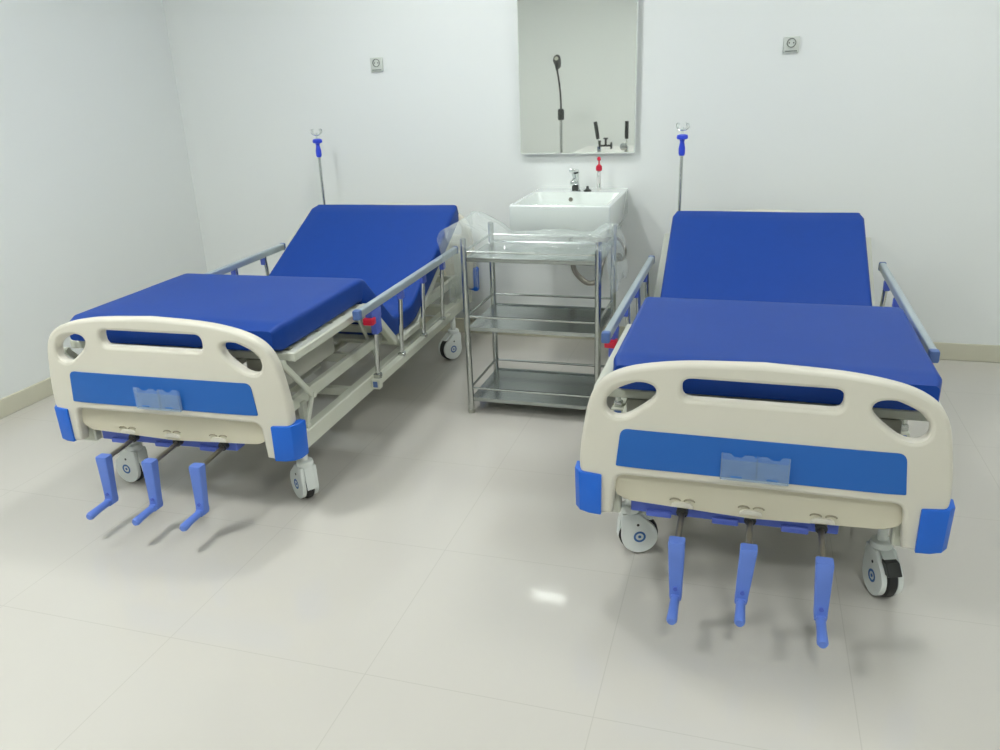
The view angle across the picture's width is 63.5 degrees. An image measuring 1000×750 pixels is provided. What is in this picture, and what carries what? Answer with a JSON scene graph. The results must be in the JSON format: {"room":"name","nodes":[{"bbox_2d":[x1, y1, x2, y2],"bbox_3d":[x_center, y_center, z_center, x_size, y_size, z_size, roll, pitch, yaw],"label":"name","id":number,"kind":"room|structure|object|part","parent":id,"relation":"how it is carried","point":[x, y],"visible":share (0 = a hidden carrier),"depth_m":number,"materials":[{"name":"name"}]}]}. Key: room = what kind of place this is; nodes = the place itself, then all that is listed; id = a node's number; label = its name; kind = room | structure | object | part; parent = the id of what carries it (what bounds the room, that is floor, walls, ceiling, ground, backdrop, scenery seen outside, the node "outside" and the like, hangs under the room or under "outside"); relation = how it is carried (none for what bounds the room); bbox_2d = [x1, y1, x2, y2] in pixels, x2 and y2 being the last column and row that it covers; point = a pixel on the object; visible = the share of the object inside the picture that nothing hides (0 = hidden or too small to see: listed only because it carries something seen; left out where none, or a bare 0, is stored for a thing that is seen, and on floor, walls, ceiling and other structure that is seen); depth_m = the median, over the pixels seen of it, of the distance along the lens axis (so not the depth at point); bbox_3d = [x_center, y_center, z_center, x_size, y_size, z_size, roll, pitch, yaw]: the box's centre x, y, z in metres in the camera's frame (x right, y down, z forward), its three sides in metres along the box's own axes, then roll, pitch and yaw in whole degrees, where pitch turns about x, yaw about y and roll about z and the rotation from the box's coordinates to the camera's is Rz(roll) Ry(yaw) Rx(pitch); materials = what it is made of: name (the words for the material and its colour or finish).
{"room":"hospital room","nodes":[
{"label":"hospital room","id":0,"kind":"room"},
{"bbox_2d":[0,0,206,398],"bbox_3d":[-2.857,-0.594,2.046,0.100,2.750,6.230,4,21,16],"label":"wall","id":1,"kind":"structure","parent":0,"point":[98,207],"depth_m":4.16,"materials":[{"name":"white paint"}]},
{"bbox_2d":[0,377,52,418],"bbox_3d":[-2.758,0.659,2.489,0.012,0.088,6.218,4,21,16],"label":"baseboard","id":2,"kind":"structure","parent":1,"relation":"attached to","point":[14,402],"depth_m":3.91,"materials":[{"name":"plastic"}]},
{"bbox_2d":[0,331,999,749],"bbox_3d":[-0.078,0.935,1.743,5.800,0.100,6.430,4,21,16],"label":"floor","id":3,"kind":"structure","parent":0,"point":[444,583],"depth_m":2.33,"materials":[{"name":"tile"}]},
{"bbox_2d":[48,129,478,530],"bbox_3d":[-0.891,-0.390,3.541,1.016,1.186,2.385,3,21,15],"label":"hospital bed","id":4,"kind":"object","parent":3,"relation":"on","point":[161,364],"visible":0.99,"depth_m":2.87,"materials":[{"name":"beige plastic"}]},
{"bbox_3d":[-1.335,0.355,2.755,0.047,0.179,0.037,3,21,15],"label":"crank arm","id":5,"kind":"part","parent":4,"relation":"part of","materials":[{"name":"plastic"}]},
{"bbox_2d":[120,429,135,433],"bbox_3d":[-1.303,0.197,2.830,0.060,0.016,0.012,3,21,15],"label":"hood","id":6,"kind":"object","parent":4,"relation":"attached to","point":[126,431],"depth_m":2.82,"materials":[{"name":"beige plastic"}]},
{"bbox_3d":[-1.161,0.366,2.709,0.048,0.179,0.037,3,21,15],"label":"crank arm","id":7,"kind":"part","parent":4,"relation":"part of","materials":[{"name":"plastic"}]},
{"bbox_3d":[-1.133,0.030,2.724,0.935,0.475,0.061,3,21,15],"label":"footboard","id":8,"kind":"part","parent":4,"relation":"part of","materials":[{"name":"beige plastic"}]},
{"bbox_2d":[165,433,180,437],"bbox_3d":[-1.128,0.207,2.784,0.060,0.016,0.012,3,21,15],"label":"hood","id":9,"kind":"object","parent":4,"relation":"attached to","point":[167,435],"depth_m":2.78,"materials":[{"name":"beige plastic"}]},
{"bbox_3d":[-1.161,0.215,2.858,0.550,0.048,0.050,3,21,15],"label":"bearing plate","id":10,"kind":"part","parent":4,"relation":"part of","materials":[{"name":"plastic"}]},
{"bbox_3d":[-0.987,0.377,2.663,0.048,0.179,0.037,3,21,15],"label":"crank arm","id":11,"kind":"part","parent":4,"relation":"part of","materials":[{"name":"plastic"}]},
{"bbox_2d":[210,437,226,442],"bbox_3d":[-0.954,0.218,2.737,0.060,0.016,0.012,3,21,15],"label":"hood","id":12,"kind":"object","parent":4,"relation":"attached to","point":[212,439],"depth_m":2.73,"materials":[{"name":"beige plastic"}]},
{"bbox_3d":[-1.319,-0.487,3.808,0.026,0.034,1.165,3,21,15],"label":"rail","id":13,"kind":"part","parent":4,"relation":"part of","materials":[{"name":"metal"}]},
{"bbox_3d":[-0.859,-0.389,3.551,0.885,0.447,1.802,3,21,15],"label":"mattress","id":14,"kind":"part","parent":4,"relation":"part of","materials":[{"name":"blue fabric"}]},
{"bbox_3d":[-1.201,-0.467,4.211,0.033,0.306,0.019,3,21,15],"label":"rail post","id":15,"kind":"part","parent":4,"relation":"part of","materials":[{"name":"silver metal"}]},
{"bbox_3d":[-0.856,-0.195,3.717,0.798,0.105,1.934,3,21,15],"label":"frame","id":16,"kind":"part","parent":4,"relation":"part of","materials":[{"name":"beige metal"}]},
{"bbox_3d":[-0.494,-0.132,3.237,0.033,0.306,0.019,3,21,15],"label":"rail post","id":17,"kind":"part","parent":4,"relation":"part of","materials":[{"name":"silver metal"}]},
{"bbox_3d":[-0.840,-0.214,3.771,0.898,0.032,0.260,3,21,15],"label":"seat","id":18,"kind":"part","parent":4,"relation":"part of","materials":[{"name":"beige metal"}]},
{"bbox_3d":[-0.425,-0.223,3.476,0.033,0.306,0.019,3,21,15],"label":"rail post","id":19,"kind":"part","parent":4,"relation":"part of","materials":[{"name":"silver metal"}]},
{"bbox_3d":[-0.379,-0.430,3.558,0.026,0.034,1.165,3,21,15],"label":"rail","id":20,"kind":"part","parent":4,"relation":"part of","materials":[{"name":"metal"}]},
{"bbox_3d":[-0.587,-0.738,4.606,0.935,0.475,0.061,3,21,15],"label":"headboard","id":21,"kind":"part","parent":4,"relation":"part of","materials":[{"name":"beige plastic"}]},
{"bbox_3d":[-0.354,-0.318,3.724,0.033,0.306,0.019,3,21,15],"label":"rail post","id":22,"kind":"part","parent":4,"relation":"part of","materials":[{"name":"silver metal"}]},
{"bbox_3d":[-0.283,-0.411,3.967,0.033,0.306,0.019,3,21,15],"label":"rail post","id":23,"kind":"part","parent":4,"relation":"part of","materials":[{"name":"silver metal"}]},
{"bbox_2d":[460,222,616,413],"bbox_3d":[0.189,-0.250,3.617,0.605,0.793,0.421,4,21,16],"label":"trolley","id":24,"kind":"object","parent":3,"relation":"on","point":[569,390],"visible":0.82,"depth_m":3.60,"materials":[{"name":"silver metal"}]},
{"bbox_3d":[-0.142,-0.205,3.523,0.027,0.774,0.027,4,21,16],"label":"post","id":25,"kind":"part","parent":24,"relation":"part of","materials":[{"name":"silver metal"}]},
{"bbox_3d":[-0.030,-0.339,3.871,0.027,0.774,0.027,4,21,16],"label":"post","id":26,"kind":"part","parent":24,"relation":"part of","materials":[{"name":"silver metal"}]},
{"bbox_2d":[473,368,593,409],"bbox_3d":[0.200,0.059,3.732,0.577,0.018,0.398,4,21,16],"label":"shelf","id":27,"kind":"object","parent":24,"relation":"attached to","point":[501,378],"depth_m":3.73,"materials":[{"name":"metal"}]},
{"bbox_3d":[0.198,0.009,3.714,0.584,0.011,0.401,4,21,16],"label":"guard rail","id":28,"kind":"part","parent":24,"relation":"part of","materials":[{"name":"silver metal"}]},
{"bbox_2d":[466,239,613,265],"bbox_3d":[0.178,-0.536,3.511,0.577,0.018,0.398,4,21,16],"label":"shelf","id":29,"kind":"object","parent":24,"relation":"attached to","point":[588,247],"depth_m":3.48,"materials":[{"name":"metal"}]},
{"bbox_3d":[0.176,-0.568,3.499,0.584,0.011,0.401,4,21,16],"label":"guard rail","id":30,"kind":"part","parent":24,"relation":"part of","materials":[{"name":"silver metal"}]},
{"bbox_2d":[470,303,612,337],"bbox_3d":[0.188,-0.250,3.617,0.577,0.018,0.398,4,21,16],"label":"shelf","id":31,"kind":"object","parent":24,"relation":"attached to","point":[576,313],"depth_m":3.59,"materials":[{"name":"metal"}]},
{"bbox_3d":[0.186,-0.302,3.598,0.584,0.011,0.401,4,21,16],"label":"guard rail","id":32,"kind":"part","parent":24,"relation":"part of","materials":[{"name":"silver metal"}]},
{"bbox_3d":[0.407,-0.166,3.362,0.027,0.774,0.027,4,21,16],"label":"post","id":33,"kind":"part","parent":24,"relation":"part of","materials":[{"name":"silver metal"}]},
{"bbox_3d":[0.518,-0.300,3.711,0.027,0.774,0.027,4,21,16],"label":"post","id":34,"kind":"part","parent":24,"relation":"part of","materials":[{"name":"silver metal"}]},
{"bbox_2d":[575,122,954,648],"bbox_3d":[0.943,-0.227,2.916,1.016,1.186,2.385,4,21,17],"label":"hospital bed","id":35,"kind":"object","parent":3,"relation":"on","point":[762,380],"visible":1,"depth_m":2.17,"materials":[{"name":"beige plastic"}]},
{"bbox_3d":[0.417,-0.030,2.872,0.033,0.306,0.019,4,21,17],"label":"rail post","id":36,"kind":"part","parent":35,"relation":"part of","materials":[{"name":"silver metal"}]},
{"bbox_3d":[0.495,-0.121,3.109,0.033,0.306,0.019,4,21,17],"label":"rail post","id":37,"kind":"part","parent":35,"relation":"part of","materials":[{"name":"silver metal"}]},
{"bbox_3d":[0.524,-0.329,3.196,0.026,0.034,1.165,4,21,17],"label":"rail","id":38,"kind":"part","parent":35,"relation":"part of","materials":[{"name":"metal"}]},
{"bbox_3d":[0.576,-0.216,3.354,0.033,0.306,0.019,4,21,17],"label":"rail post","id":39,"kind":"part","parent":35,"relation":"part of","materials":[{"name":"silver metal"}]},
{"bbox_3d":[0.655,-0.308,3.595,0.033,0.306,0.019,4,21,17],"label":"rail post","id":40,"kind":"part","parent":35,"relation":"part of","materials":[{"name":"silver metal"}]},
{"bbox_3d":[0.466,0.515,2.145,0.043,0.181,0.037,4,21,17],"label":"crank arm","id":41,"kind":"part","parent":35,"relation":"part of","materials":[{"name":"plastic"}]},
{"bbox_2d":[671,501,692,508],"bbox_3d":[0.500,0.355,2.219,0.060,0.016,0.012,4,21,17],"label":"hood","id":42,"kind":"object","parent":35,"relation":"attached to","point":[680,504],"depth_m":2.21,"materials":[{"name":"beige plastic"}]},
{"bbox_3d":[0.643,0.375,2.242,0.550,0.048,0.050,4,21,17],"label":"bearing plate","id":43,"kind":"part","parent":35,"relation":"part of","materials":[{"name":"plastic"}]},
{"bbox_3d":[0.636,0.517,2.089,0.047,0.170,0.037,4,21,17],"label":"crank arm","id":44,"kind":"part","parent":35,"relation":"part of","materials":[{"name":"plastic"}]},
{"bbox_2d":[739,509,761,516],"bbox_3d":[0.673,0.368,2.167,0.060,0.016,0.012,4,21,17],"label":"hood","id":45,"kind":"object","parent":35,"relation":"attached to","point":[742,512],"depth_m":2.16,"materials":[{"name":"beige plastic"}]},
{"bbox_3d":[1.285,-0.572,3.969,0.935,0.475,0.061,4,21,17],"label":"headboard","id":46,"kind":"part","parent":35,"relation":"part of","materials":[{"name":"beige plastic"}]},
{"bbox_3d":[0.668,0.191,2.108,0.935,0.475,0.061,4,21,17],"label":"footboard","id":47,"kind":"part","parent":35,"relation":"part of","materials":[{"name":"beige plastic"}]},
{"bbox_3d":[0.958,-0.226,2.929,0.838,0.447,1.802,4,21,17],"label":"mattress","id":48,"kind":"part","parent":35,"relation":"part of","materials":[{"name":"blue fabric"}]},
{"bbox_2d":[811,517,834,524],"bbox_3d":[0.846,0.381,2.115,0.060,0.016,0.012,4,21,17],"label":"hood","id":49,"kind":"object","parent":35,"relation":"attached to","point":[814,520],"depth_m":2.11,"materials":[{"name":"beige plastic"}]},
{"bbox_3d":[0.812,0.543,2.042,0.043,0.174,0.037,4,21,17],"label":"crank arm","id":50,"kind":"part","parent":35,"relation":"part of","materials":[{"name":"plastic"}]},
{"bbox_3d":[1.564,-0.241,3.321,0.033,0.306,0.019,4,21,17],"label":"rail post","id":51,"kind":"part","parent":35,"relation":"part of","materials":[{"name":"silver metal"}]},
{"bbox_3d":[1.455,-0.260,2.915,0.026,0.034,1.165,4,21,17],"label":"rail","id":52,"kind":"part","parent":35,"relation":"part of","materials":[{"name":"metal"}]},
{"bbox_2d":[163,0,999,344],"bbox_3d":[0.778,-1.488,4.077,5.800,2.750,0.100,4,21,16],"label":"wall","id":53,"kind":"structure","parent":0,"point":[887,112],"depth_m":4.17,"materials":[{"name":"white paint"}]},
{"bbox_2d":[370,57,383,71],"bbox_3d":[-0.672,-1.690,4.398,0.072,0.072,0.016,4,21,16],"label":"wall socket","id":54,"kind":"object","parent":53,"relation":"attached to","point":[376,63],"visible":1,"depth_m":4.39,"materials":[{"name":"plastic"}]},
{"bbox_2d":[509,169,627,285],"bbox_3d":[0.372,-0.739,4.103,0.499,0.578,0.600,4,21,16],"label":"washbasin","id":55,"kind":"object","parent":53,"relation":"attached to","point":[575,210],"visible":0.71,"depth_m":3.85,"materials":[{"name":"white ceramic"}]},
{"bbox_2d":[509,188,627,238],"bbox_3d":[0.361,-0.818,4.076,0.483,0.165,0.600,4,21,16],"label":"basin","id":56,"kind":"object","parent":55,"relation":"in","point":[570,211],"depth_m":3.84,"materials":[{"name":"white ceramic"}]},
{"bbox_2d":[569,169,580,191],"bbox_3d":[0.383,-1.005,4.163,0.052,0.123,0.145,4,21,16],"label":"tap","id":57,"kind":"object","parent":55,"relation":"on","point":[575,184],"depth_m":4.19,"materials":[{"name":"silver metal"}]},
{"bbox_2d":[596,157,601,190],"bbox_3d":[0.511,-1.039,4.172,0.033,0.170,0.033,4,21,16],"label":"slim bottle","id":58,"kind":"object","parent":55,"relation":"on","point":[598,167],"visible":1,"depth_m":4.15,"materials":[{"name":"red plastic"}]},
{"bbox_2d":[516,0,638,154],"bbox_3d":[0.392,-1.522,4.112,0.610,0.766,0.034,4,21,16],"label":"wall mirror","id":59,"kind":"object","parent":53,"relation":"attached to","point":[577,59],"visible":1,"depth_m":4.10,"materials":[{"name":"silver glass"}]},
{"bbox_2d":[419,316,999,362],"bbox_3d":[0.809,-0.222,4.490,5.600,0.088,0.012,4,21,16],"label":"baseboard","id":60,"kind":"structure","parent":53,"relation":"attached to","point":[948,351],"depth_m":4.05,"materials":[{"name":"tile"}]},
{"bbox_2d":[783,36,799,52],"bbox_3d":[1.369,-1.553,3.797,0.072,0.072,0.016,4,21,16],"label":"wall socket","id":61,"kind":"object","parent":53,"relation":"attached to","point":[791,43],"visible":1,"depth_m":3.79,"materials":[{"name":"plastic"}]}
]}

